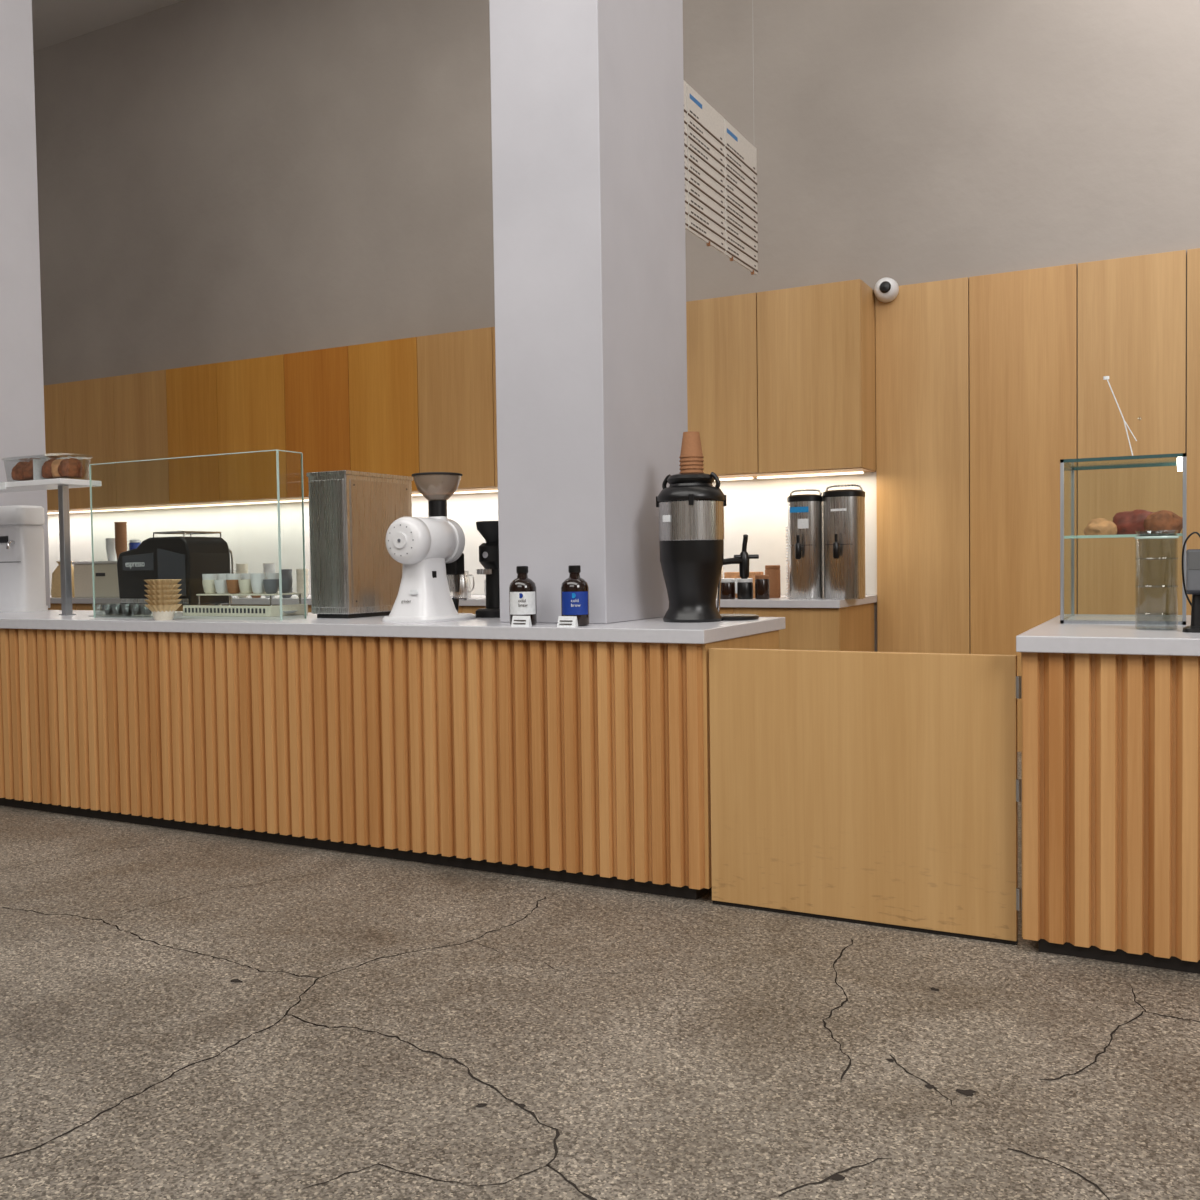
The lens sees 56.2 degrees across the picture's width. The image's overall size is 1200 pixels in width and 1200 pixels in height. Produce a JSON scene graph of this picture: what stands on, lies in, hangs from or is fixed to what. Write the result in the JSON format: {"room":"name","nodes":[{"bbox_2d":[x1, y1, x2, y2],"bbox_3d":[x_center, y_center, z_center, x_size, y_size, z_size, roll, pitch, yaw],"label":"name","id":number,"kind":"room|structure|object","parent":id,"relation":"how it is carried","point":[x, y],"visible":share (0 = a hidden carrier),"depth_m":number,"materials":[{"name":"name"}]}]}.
{"room":"coffee shop","nodes":[
{"label":"coffee shop","id":0,"kind":"room"},
{"bbox_2d":[32,0,182,51],"bbox_3d":[-2.972,-5.357,2.923,18.000,0.100,12.820,0,2,28],"label":"ceiling","id":1,"kind":"structure","parent":0,"point":[54,22],"depth_m":10.63,"materials":[{"name":"paint"}]},
{"bbox_2d":[684,80,757,274],"bbox_3d":[0.557,-3.692,6.031,0.016,3.538,1.598,0,2,28],"label":"menu board","id":2,"kind":"object","parent":1,"relation":"hanging from","point":[721,203],"visible":0.7,"depth_m":6.24,"materials":[{"name":"white"}]},
{"bbox_2d":[0,752,1199,1199],"bbox_3d":[-2.876,1.237,3.142,18.000,0.102,12.820,0,2,28],"label":"floor","id":3,"kind":"structure","parent":0,"point":[717,1075],"depth_m":2.92,"materials":[{"name":"concrete"}]},
{"bbox_2d":[0,610,784,899],"bbox_3d":[-3.383,0.581,6.524,8.970,1.004,0.927,0,2,28],"label":"counter","id":4,"kind":"object","parent":3,"relation":"on","point":[580,754],"depth_m":4.73,"materials":[{"name":"brown wood"}]},
{"bbox_2d":[0,505,47,611],"bbox_3d":[-3.614,-0.254,6.931,0.340,0.645,0.240,0,2,28],"label":"coffee machine","id":5,"kind":"object","parent":4,"relation":"on","point":[22,556],"visible":1,"depth_m":6.85,"materials":[{"name":"white plastic"}]},
{"bbox_2d":[0,0,49,607],"bbox_3d":[-4.072,-2.678,7.014,0.520,5.496,0.860,0,2,28],"label":"column","id":6,"kind":"structure","parent":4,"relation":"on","point":[22,416],"depth_m":7.16,"materials":[{"name":"white paint"}]},
{"bbox_2d":[0,478,101,614],"bbox_3d":[-3.340,-0.289,6.407,1.150,0.741,0.272,0,2,28],"label":"display shelf","id":7,"kind":"object","parent":4,"relation":"on","point":[63,485],"visible":1,"depth_m":6.16,"materials":[{"name":"white metal"}]},
{"bbox_2d":[2,453,92,480],"bbox_3d":[-3.082,-0.730,6.261,0.544,0.142,0.212,0,2,28],"label":"container","id":8,"kind":"object","parent":7,"relation":"on","point":[35,469],"visible":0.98,"depth_m":6.19,"materials":[{"name":"clear plastic"}]},
{"bbox_2d":[88,604,152,616],"bbox_3d":[-2.483,0.054,5.902,0.440,0.064,0.140,0,2,28],"label":"tray","id":9,"kind":"object","parent":4,"relation":"on","point":[112,615],"visible":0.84,"depth_m":5.91,"materials":[{"name":"plastic"}]},
{"bbox_2d":[144,579,181,619],"bbox_3d":[-2.110,-0.001,5.426,0.172,0.195,0.172,0,2,28],"label":"filter","id":10,"kind":"object","parent":4,"relation":"on","point":[163,596],"visible":1,"depth_m":5.37,"materials":[{"name":"beige paper"}]},
{"bbox_2d":[152,610,174,619],"bbox_3d":[-2.109,0.071,5.429,0.110,0.050,0.110,0,2,28],"label":"cup","id":11,"kind":"object","parent":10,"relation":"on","point":[157,614],"depth_m":5.39,"materials":[{"name":"beige ceramic"}]},
{"bbox_2d":[117,531,233,613],"bbox_3d":[-2.376,-0.154,6.299,0.567,0.450,0.354,0,2,28],"label":"espresso machine","id":12,"kind":"object","parent":4,"relation":"on","point":[184,558],"visible":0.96,"depth_m":6.14,"materials":[{"name":"black metal"}]},
{"bbox_2d":[89,450,305,619],"bbox_3d":[-2.014,-0.305,5.571,1.283,0.790,0.176,0,2,28],"label":"glass sneeze guard","id":13,"kind":"object","parent":4,"relation":"on","point":[277,451],"visible":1,"depth_m":5.35,"materials":[{"name":"clear glass"}]},
{"bbox_2d":[183,573,307,616],"bbox_3d":[-1.829,-0.029,5.830,0.645,0.217,0.276,0,2,28],"label":"rack","id":14,"kind":"object","parent":4,"relation":"on","point":[242,584],"visible":0.98,"depth_m":5.75,"materials":[{"name":"metal"}]},
{"bbox_2d":[202,580,215,593],"bbox_3d":[-2.042,-0.070,5.881,0.076,0.072,0.076,0,2,28],"label":"cup","id":15,"kind":"object","parent":14,"relation":"on","point":[208,585],"depth_m":5.85,"materials":[{"name":"beige ceramic"}]},
{"bbox_2d":[202,574,216,579],"bbox_3d":[-2.042,-0.101,5.880,0.076,0.072,0.076,0,2,28],"label":"cup","id":16,"kind":"object","parent":14,"relation":"on","point":[204,576],"depth_m":5.85,"materials":[{"name":"white ceramic"}]},
{"bbox_2d":[214,580,227,593],"bbox_3d":[-1.967,-0.070,5.842,0.076,0.072,0.076,0,2,28],"label":"cup","id":17,"kind":"object","parent":14,"relation":"on","point":[220,586],"depth_m":5.81,"materials":[{"name":"white ceramic"}]},
{"bbox_2d":[217,573,231,579],"bbox_3d":[-1.996,-0.104,5.969,0.076,0.072,0.076,0,2,28],"label":"cup","id":18,"kind":"object","parent":14,"relation":"on","point":[219,576],"depth_m":5.93,"materials":[{"name":"white ceramic"}]},
{"bbox_2d":[226,574,240,579],"bbox_3d":[-1.892,-0.100,5.802,0.076,0.072,0.076,0,2,28],"label":"cup","id":19,"kind":"object","parent":14,"relation":"on","point":[228,576],"depth_m":5.77,"materials":[{"name":"white ceramic"}]},
{"bbox_2d":[226,579,241,593],"bbox_3d":[-1.891,-0.069,5.803,0.076,0.072,0.076,0,2,28],"label":"cup","id":20,"kind":"object","parent":14,"relation":"on","point":[232,585],"depth_m":5.77,"materials":[{"name":"ceramic"}]},
{"bbox_2d":[238,579,251,593],"bbox_3d":[-1.816,-0.069,5.763,0.076,0.072,0.076,0,2,28],"label":"cup","id":21,"kind":"object","parent":14,"relation":"on","point":[244,586],"depth_m":5.74,"materials":[{"name":"beige ceramic"}]},
{"bbox_2d":[183,604,307,616],"bbox_3d":[-1.845,0.051,5.843,0.605,0.055,0.275,0,2,28],"label":"tray","id":22,"kind":"object","parent":14,"relation":"on","point":[188,610],"depth_m":5.71,"materials":[{"name":"beige metal"}]},
{"bbox_2d":[240,573,250,578],"bbox_3d":[-1.845,-0.104,5.890,0.076,0.072,0.076,0,2,28],"label":"cup","id":23,"kind":"object","parent":14,"relation":"on","point":[243,575],"depth_m":5.85,"materials":[{"name":"white ceramic"}]},
{"bbox_2d":[196,593,302,595],"bbox_3d":[-1.825,-0.030,5.843,0.520,0.008,0.230,0,2,28],"label":"shelf","id":24,"kind":"object","parent":14,"relation":"attached to","point":[207,594],"depth_m":5.75,"materials":[{"name":"white metal"}]},
{"bbox_2d":[250,573,265,579],"bbox_3d":[-1.741,-0.100,5.723,0.076,0.072,0.076,0,2,28],"label":"cup","id":25,"kind":"object","parent":14,"relation":"on","point":[254,576],"depth_m":5.69,"materials":[{"name":"white ceramic"}]},
{"bbox_2d":[251,579,264,593],"bbox_3d":[-1.740,-0.069,5.724,0.076,0.072,0.076,0,2,28],"label":"cup","id":26,"kind":"object","parent":14,"relation":"on","point":[257,585],"depth_m":5.70,"materials":[{"name":"white ceramic"}]},
{"bbox_2d":[263,579,278,593],"bbox_3d":[-1.665,-0.069,5.685,0.076,0.072,0.076,0,2,28],"label":"cup","id":27,"kind":"object","parent":14,"relation":"on","point":[270,586],"depth_m":5.66,"materials":[{"name":"grey ceramic"}]},
{"bbox_2d":[266,573,278,578],"bbox_3d":[-1.695,-0.103,5.812,0.076,0.072,0.076,0,2,28],"label":"cup","id":28,"kind":"object","parent":14,"relation":"on","point":[268,575],"depth_m":5.78,"materials":[{"name":"white ceramic"}]},
{"bbox_2d":[278,579,292,592],"bbox_3d":[-1.619,-0.072,5.773,0.076,0.072,0.076,0,2,28],"label":"cup","id":29,"kind":"object","parent":14,"relation":"on","point":[286,583],"depth_m":5.75,"materials":[{"name":"grey ceramic"}]},
{"bbox_2d":[306,470,412,617],"bbox_3d":[-1.172,-0.269,5.547,0.241,0.696,0.523,0,2,28],"label":"metal container","id":30,"kind":"object","parent":4,"relation":"on","point":[354,574],"visible":0.88,"depth_m":5.35,"materials":[{"name":"metal"}]},
{"bbox_2d":[0,610,784,643],"bbox_3d":[-3.390,0.105,6.508,8.970,0.051,0.927,0,2,28],"label":"countertop","id":31,"kind":"structure","parent":4,"relation":"on","point":[652,630],"depth_m":4.74,"materials":[{"name":"white stone"}]},
{"bbox_2d":[382,472,475,622],"bbox_3d":[-0.759,-0.239,5.032,0.304,0.658,0.432,0,2,28],"label":"coffee grinder","id":32,"kind":"object","parent":4,"relation":"on","point":[430,549],"visible":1,"depth_m":4.92,"materials":[{"name":"white metal"}]},
{"bbox_2d":[452,598,458,611],"bbox_3d":[-0.680,0.027,5.141,0.072,0.068,0.072,0,2,28],"label":"cup","id":33,"kind":"object","parent":32,"relation":"on","point":[455,600],"depth_m":5.12,"materials":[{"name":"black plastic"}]},
{"bbox_2d":[475,521,499,617],"bbox_3d":[-0.500,-0.144,5.226,0.164,0.447,0.210,0,2,28],"label":"grinder","id":34,"kind":"object","parent":4,"relation":"on","point":[488,551],"visible":0.71,"depth_m":5.18,"materials":[{"name":"black plastic"}]},
{"bbox_2d":[511,616,531,626],"bbox_3d":[-0.309,0.083,4.415,0.080,0.042,0.026,0,2,28],"label":"price card","id":35,"kind":"object","parent":4,"relation":"on","point":[517,621],"visible":1,"depth_m":4.41,"materials":[{"name":"white paper"}]},
{"bbox_2d":[509,566,536,624],"bbox_3d":[-0.310,-0.017,4.499,0.111,0.237,0.112,0,2,28],"label":"bottle","id":36,"kind":"object","parent":4,"relation":"on","point":[522,590],"visible":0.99,"depth_m":4.46,"materials":[{"name":"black glass"}]},
{"bbox_2d":[557,616,577,626],"bbox_3d":[-0.125,0.083,4.324,0.080,0.042,0.026,0,2,28],"label":"price card","id":37,"kind":"object","parent":4,"relation":"on","point":[563,621],"visible":1,"depth_m":4.32,"materials":[{"name":"white paper"}]},
{"bbox_2d":[561,565,588,625],"bbox_3d":[-0.099,-0.017,4.406,0.111,0.237,0.112,0,2,28],"label":"bottle","id":38,"kind":"object","parent":4,"relation":"on","point":[574,590],"visible":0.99,"depth_m":4.36,"materials":[{"name":"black glass"}]},
{"bbox_2d":[489,0,687,623],"bbox_3d":[-0.040,-2.667,4.912,0.506,5.496,0.860,0,2,28],"label":"column","id":39,"kind":"structure","parent":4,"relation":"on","point":[587,96],"depth_m":4.62,"materials":[{"name":"white paint"}]},
{"bbox_2d":[656,431,758,622],"bbox_3d":[0.446,-0.303,4.665,0.455,0.775,0.278,-2,2,-37],"label":"dispenser","id":40,"kind":"object","parent":4,"relation":"on","point":[691,509],"visible":1,"depth_m":4.52,"materials":[{"name":"black plastic"}]},
{"bbox_2d":[679,431,703,457],"bbox_3d":[0.375,-0.635,4.609,0.100,0.105,0.100,0,2,28],"label":"paper cup","id":41,"kind":"object","parent":40,"relation":"on","point":[691,447],"depth_m":4.57,"materials":[{"name":"brown paper"}]},
{"bbox_2d":[679,457,703,461],"bbox_3d":[0.375,-0.619,4.609,0.100,0.105,0.100,0,2,28],"label":"paper cup","id":42,"kind":"object","parent":40,"relation":"on","point":[682,459],"depth_m":4.57,"materials":[{"name":"brown paper"}]},
{"bbox_2d":[679,461,703,465],"bbox_3d":[0.376,-0.603,4.610,0.100,0.105,0.100,0,2,28],"label":"paper cup","id":43,"kind":"object","parent":40,"relation":"on","point":[682,463],"depth_m":4.57,"materials":[{"name":"brown paper"}]},
{"bbox_2d":[679,465,703,469],"bbox_3d":[0.376,-0.587,4.610,0.100,0.105,0.100,0,2,28],"label":"paper cup","id":44,"kind":"object","parent":40,"relation":"on","point":[682,467],"depth_m":4.57,"materials":[{"name":"brown paper"}]},
{"bbox_2d":[680,469,703,472],"bbox_3d":[0.376,-0.571,4.611,0.100,0.105,0.100,0,2,28],"label":"paper cup","id":45,"kind":"object","parent":40,"relation":"on","point":[681,470],"depth_m":4.57,"materials":[{"name":"brown paper"}]},
{"bbox_2d":[720,614,758,620],"bbox_3d":[0.548,0.072,4.728,0.240,0.018,0.240,0,2,28],"label":"drip tray","id":46,"kind":"object","parent":40,"relation":"on","point":[725,617],"depth_m":4.62,"materials":[{"name":"black plastic"}]},
{"bbox_2d":[723,534,758,578],"bbox_3d":[0.580,-0.180,4.670,0.130,0.185,0.140,0,2,28],"label":"faucet","id":47,"kind":"object","parent":40,"relation":"on","point":[742,559],"depth_m":4.67,"materials":[{"name":"black metal"}]},
{"bbox_2d":[48,595,876,651],"bbox_3d":[-3.231,0.471,9.757,11.050,1.004,0.930,0,2,28],"label":"countertop","id":48,"kind":"structure","parent":3,"relation":"on","point":[810,624],"depth_m":7.04,"materials":[{"name":"white stone"}]},
{"bbox_2d":[51,561,74,596],"bbox_3d":[-4.923,-0.191,10.347,0.259,0.330,0.200,0,2,28],"label":"coffee bag","id":49,"kind":"object","parent":48,"relation":"on","point":[56,578],"visible":0.38,"depth_m":10.28,"materials":[{"name":"beige paper"}]},
{"bbox_2d":[72,561,118,597],"bbox_3d":[-4.368,-0.189,10.114,0.740,0.325,0.320,0,2,28],"label":"crate","id":50,"kind":"object","parent":48,"relation":"on","point":[105,572],"visible":0.54,"depth_m":10.00,"materials":[{"name":"beige plastic"}]},
{"bbox_2d":[105,538,116,560],"bbox_3d":[-4.399,-0.453,10.119,0.106,0.204,0.106,0,2,28],"label":"paper cups","id":51,"kind":"object","parent":50,"relation":"on","point":[110,542],"visible":0.77,"depth_m":10.08,"materials":[{"name":"white paper"}]},
{"bbox_2d":[105,541,114,544],"bbox_3d":[-4.399,-0.467,10.119,0.106,0.120,0.106,0,2,28],"label":"cup","id":52,"kind":"object","parent":51,"relation":"on","point":[107,542],"depth_m":10.07,"materials":[{"name":"white paper"}]},
{"bbox_2d":[114,522,127,560],"bbox_3d":[-4.271,-0.522,10.016,0.106,0.344,0.106,0,2,28],"label":"paper cups","id":53,"kind":"object","parent":50,"relation":"on","point":[120,528],"visible":0.97,"depth_m":9.97,"materials":[{"name":"brown paper"}]},
{"bbox_2d":[114,528,126,531],"bbox_3d":[-4.272,-0.578,10.014,0.106,0.120,0.106,0,2,28],"label":"cup","id":54,"kind":"object","parent":53,"relation":"on","point":[116,529],"depth_m":9.97,"materials":[{"name":"paper"}]},
{"bbox_2d":[115,531,126,534],"bbox_3d":[-4.272,-0.550,10.015,0.106,0.120,0.106,0,2,28],"label":"cup","id":55,"kind":"object","parent":53,"relation":"on","point":[116,532],"depth_m":9.97,"materials":[{"name":"paper"}]},
{"bbox_2d":[129,540,140,549],"bbox_3d":[-4.111,-0.442,9.936,0.100,0.184,0.100,0,2,28],"label":"canister","id":56,"kind":"object","parent":50,"relation":"on","point":[133,544],"visible":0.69,"depth_m":9.89,"materials":[{"name":"blue"}]},
{"bbox_2d":[236,564,247,597],"bbox_3d":[-2.951,-0.159,9.263,0.096,0.280,0.096,0,2,28],"label":"cups","id":57,"kind":"object","parent":48,"relation":"on","point":[240,568],"visible":0.37,"depth_m":9.22,"materials":[{"name":"beige ceramic"}]},
{"bbox_2d":[236,564,247,569],"bbox_3d":[-2.952,-0.259,9.260,0.096,0.080,0.096,0,2,28],"label":"cup","id":58,"kind":"object","parent":57,"relation":"on","point":[238,566],"depth_m":9.22,"materials":[{"name":"beige ceramic"}]},
{"bbox_2d":[236,570,247,573],"bbox_3d":[-2.952,-0.209,9.262,0.096,0.080,0.096,0,2,28],"label":"cup","id":59,"kind":"object","parent":57,"relation":"on","point":[237,571],"depth_m":9.22,"materials":[{"name":"beige ceramic"}]},
{"bbox_2d":[263,563,274,597],"bbox_3d":[-2.685,-0.158,9.125,0.096,0.280,0.096,0,2,28],"label":"cups","id":60,"kind":"object","parent":48,"relation":"on","point":[268,567],"visible":0.35,"depth_m":9.08,"materials":[{"name":"white ceramic"}]},
{"bbox_2d":[263,569,274,572],"bbox_3d":[-2.686,-0.208,9.123,0.096,0.080,0.096,0,2,28],"label":"cup","id":61,"kind":"object","parent":60,"relation":"on","point":[265,570],"depth_m":9.08,"materials":[{"name":"white ceramic"}]},
{"bbox_2d":[281,569,292,597],"bbox_3d":[-2.525,-0.133,9.042,0.096,0.230,0.096,0,2,28],"label":"cups","id":62,"kind":"object","parent":48,"relation":"on","point":[286,573],"visible":0.36,"depth_m":9.00,"materials":[{"name":"grey ceramic"}]},
{"bbox_2d":[282,575,291,578],"bbox_3d":[-2.525,-0.158,9.041,0.096,0.080,0.096,0,2,28],"label":"cup","id":63,"kind":"object","parent":62,"relation":"on","point":[283,576],"depth_m":9.00,"materials":[{"name":"grey ceramic"}]},
{"bbox_2d":[296,569,308,597],"bbox_3d":[-2.374,-0.132,8.964,0.096,0.230,0.096,0,2,28],"label":"cups","id":64,"kind":"object","parent":48,"relation":"on","point":[300,572],"visible":0.8,"depth_m":8.92,"materials":[{"name":"white paper"}]},
{"bbox_2d":[296,569,307,574],"bbox_3d":[-2.375,-0.207,8.961,0.096,0.080,0.096,0,2,28],"label":"cup","id":65,"kind":"object","parent":64,"relation":"on","point":[298,571],"depth_m":8.92,"materials":[{"name":"beige ceramic"}]},
{"bbox_2d":[50,595,876,607],"bbox_3d":[-3.238,-0.006,9.741,11.050,0.049,0.930,0,2,28],"label":"countertop","id":66,"kind":"structure","parent":48,"relation":"on","point":[475,600],"depth_m":7.32,"materials":[{"name":"white stone"}]},
{"bbox_2d":[453,571,474,597],"bbox_3d":[-1.011,-0.113,8.245,0.136,0.200,0.162,-2,2,-27],"label":"milk pitcher","id":67,"kind":"object","parent":48,"relation":"on","point":[465,590],"visible":0.73,"depth_m":8.21,"materials":[{"name":"metal"}]},
{"bbox_2d":[720,578,734,598],"bbox_3d":[0.822,-0.073,7.243,0.100,0.133,0.100,0,2,28],"label":"jar","id":68,"kind":"object","parent":48,"relation":"on","point":[727,584],"visible":0.83,"depth_m":7.20,"materials":[{"name":"brown glass"}]},
{"bbox_2d":[724,572,763,597],"bbox_3d":[0.959,-0.102,7.484,0.220,0.170,0.164,0,2,28],"label":"condiment caddy","id":69,"kind":"object","parent":48,"relation":"on","point":[735,575],"visible":0.36,"depth_m":7.42,"materials":[{"name":"brown wood"}]},
{"bbox_2d":[737,578,752,598],"bbox_3d":[0.928,-0.073,7.187,0.100,0.133,0.100,0,2,28],"label":"jar","id":70,"kind":"object","parent":48,"relation":"on","point":[744,586],"visible":0.91,"depth_m":7.15,"materials":[{"name":"black glass"}]},
{"bbox_2d":[755,575,768,598],"bbox_3d":[1.030,-0.082,7.134,0.090,0.153,0.090,0,2,28],"label":"jar","id":71,"kind":"object","parent":48,"relation":"on","point":[761,581],"visible":0.98,"depth_m":7.09,"materials":[{"name":"glass"}]},
{"bbox_2d":[765,565,780,597],"bbox_3d":[1.132,-0.121,7.361,0.100,0.213,0.100,0,2,28],"label":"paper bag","id":72,"kind":"object","parent":48,"relation":"on","point":[773,571],"visible":0.91,"depth_m":7.32,"materials":[{"name":"paper"}]},
{"bbox_2d":[786,526,788,596],"bbox_3d":[1.279,-0.256,7.448,0.094,0.472,0.094,0,2,28],"label":"lids","id":73,"kind":"object","parent":48,"relation":"on","point":[786,526],"visible":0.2,"depth_m":7.43,"materials":[{"name":"white plastic"}]},
{"bbox_2d":[787,489,823,598],"bbox_3d":[1.280,-0.351,7.039,0.220,0.688,0.297,0,2,28],"label":"urn","id":74,"kind":"object","parent":48,"relation":"on","point":[805,511],"visible":0.98,"depth_m":6.98,"materials":[{"name":"metal"}]},
{"bbox_2d":[795,543,800,558],"bbox_3d":[1.221,-0.302,6.926,0.038,0.100,0.038,0,2,28],"label":"faucet","id":75,"kind":"object","parent":74,"relation":"on","point":[797,546],"depth_m":6.91,"materials":[{"name":"black plastic"}]},
{"bbox_2d":[823,484,864,598],"bbox_3d":[1.501,-0.361,6.946,0.248,0.708,0.325,0,2,28],"label":"urn","id":76,"kind":"object","parent":48,"relation":"on","point":[843,510],"visible":1,"depth_m":6.87,"materials":[{"name":"metal"}]},
{"bbox_2d":[833,534,840,558],"bbox_3d":[1.447,-0.327,6.843,0.038,0.150,0.089,0,2,28],"label":"faucet","id":77,"kind":"object","parent":76,"relation":"on","point":[836,537],"depth_m":6.81,"materials":[{"name":"black plastic"}]},
{"bbox_2d":[1016,614,1199,973],"bbox_3d":[3.258,0.592,3.296,3.668,1.004,1.430,0,2,28],"label":"counter","id":78,"kind":"object","parent":3,"relation":"on","point":[1110,713],"depth_m":3.42,"materials":[{"name":"brown wood"}]},
{"bbox_2d":[709,648,1021,944],"bbox_3d":[0.876,0.643,3.834,1.066,0.935,0.042,0,2,28],"label":"gate","id":79,"kind":"object","parent":78,"relation":"attached to","point":[881,789],"visible":0.99,"depth_m":3.81,"materials":[{"name":"brown wood"}]},
{"bbox_2d":[1016,614,1199,655],"bbox_3d":[3.251,0.115,3.280,3.668,0.051,1.430,0,2,28],"label":"countertop","id":80,"kind":"structure","parent":78,"relation":"on","point":[1051,636],"depth_m":3.44,"materials":[{"name":"white stone"}]},
{"bbox_2d":[1060,453,1186,624],"bbox_3d":[1.956,-0.220,4.185,0.407,0.596,0.440,0,2,28],"label":"case","id":81,"kind":"object","parent":78,"relation":"on","point":[1071,619],"visible":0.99,"depth_m":4.08,"materials":[{"name":"glass"}]},
{"bbox_2d":[1103,376,1137,455],"bbox_3d":[1.891,-0.663,4.065,0.128,0.301,0.036,0,2,28],"label":"sign holder","id":82,"kind":"object","parent":81,"relation":"on","point":[1104,377],"visible":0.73,"depth_m":4.06,"materials":[{"name":"clear plastic"}]},
{"bbox_2d":[1071,536,1182,538],"bbox_3d":[1.956,-0.235,4.184,0.383,0.006,0.416,0,2,28],"label":"glass shelf","id":83,"kind":"object","parent":81,"relation":"attached to","point":[1072,537],"depth_m":4.06,"materials":[{"name":"clear glass"}]},
{"bbox_2d":[1083,509,1182,534],"bbox_3d":[1.964,-0.286,4.133,0.339,0.096,0.170,0,2,28],"label":"pastry","id":84,"kind":"object","parent":81,"relation":"on","point":[1136,521],"visible":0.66,"depth_m":4.10,"materials":[{"name":"brown food"}]},
{"bbox_2d":[1135,530,1178,629],"bbox_3d":[1.830,-0.066,3.693,0.132,0.325,0.132,0,2,28],"label":"glass jar","id":85,"kind":"object","parent":78,"relation":"on","point":[1139,537],"visible":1,"depth_m":3.67,"materials":[{"name":"clear glass"}]},
{"bbox_2d":[1182,532,1199,632],"bbox_3d":[1.907,-0.059,3.581,0.093,0.318,0.173,0,2,28],"label":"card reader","id":86,"kind":"object","parent":78,"relation":"on","point":[1192,586],"visible":1,"depth_m":3.54,"materials":[{"name":"black plastic"}]},
{"bbox_2d":[33,0,1199,651],"bbox_3d":[-0.008,-2.288,8.623,18.000,6.500,0.200,0,2,28],"label":"wall","id":87,"kind":"structure","parent":0,"point":[218,181],"depth_m":9.05,"materials":[{"name":"beige paint"}]},
{"bbox_2d":[44,279,875,512],"bbox_3d":[-2.865,-1.472,9.800,10.450,1.205,0.405,0,2,28],"label":"upper cabinet","id":88,"kind":"object","parent":87,"relation":"attached to","point":[781,382],"visible":0.69,"depth_m":8.85,"materials":[{"name":"brown wood"}]},
{"bbox_2d":[70,500,308,512],"bbox_3d":[-3.879,-0.867,10.382,3.076,0.012,0.183,0,2,28],"label":"under-cabinet light","id":89,"kind":"object","parent":88,"relation":"attached to","point":[291,500],"depth_m":10.41,"materials":[{"name":"white plastic"}]},
{"bbox_2d":[412,490,497,495],"bbox_3d":[-1.163,-0.859,8.964,0.872,0.012,0.181,0,2,28],"label":"under-cabinet light","id":90,"kind":"object","parent":88,"relation":"attached to","point":[488,490],"depth_m":9.03,"materials":[{"name":"white plastic"}]},
{"bbox_2d":[719,472,862,480],"bbox_3d":[1.284,-0.852,7.689,1.036,0.012,0.184,0,2,28],"label":"under-cabinet light","id":91,"kind":"object","parent":88,"relation":"attached to","point":[823,474],"depth_m":7.73,"materials":[{"name":"white plastic"}]},
{"bbox_2d":[48,472,876,594],"bbox_3d":[-3.025,-0.465,10.148,11.049,0.833,0.015,0,2,28],"label":"backsplash","id":92,"kind":"structure","parent":87,"relation":"attached to","point":[756,508],"depth_m":9.30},
{"bbox_2d":[875,248,1199,751],"bbox_3d":[4.896,-0.548,6.001,6.824,3.055,0.030,0,2,28],"label":"wood panels","id":93,"kind":"object","parent":87,"relation":"attached to","point":[968,537],"visible":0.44,"depth_m":7.11,"materials":[{"name":"brown wood"}]},
{"bbox_2d":[874,277,898,302],"bbox_3d":[1.883,-2.055,7.418,0.160,0.160,0.134,0,2,28],"label":"security camera","id":94,"kind":"object","parent":93,"relation":"attached to","point":[886,289],"visible":1,"depth_m":7.39,"materials":[{"name":"white plastic"}]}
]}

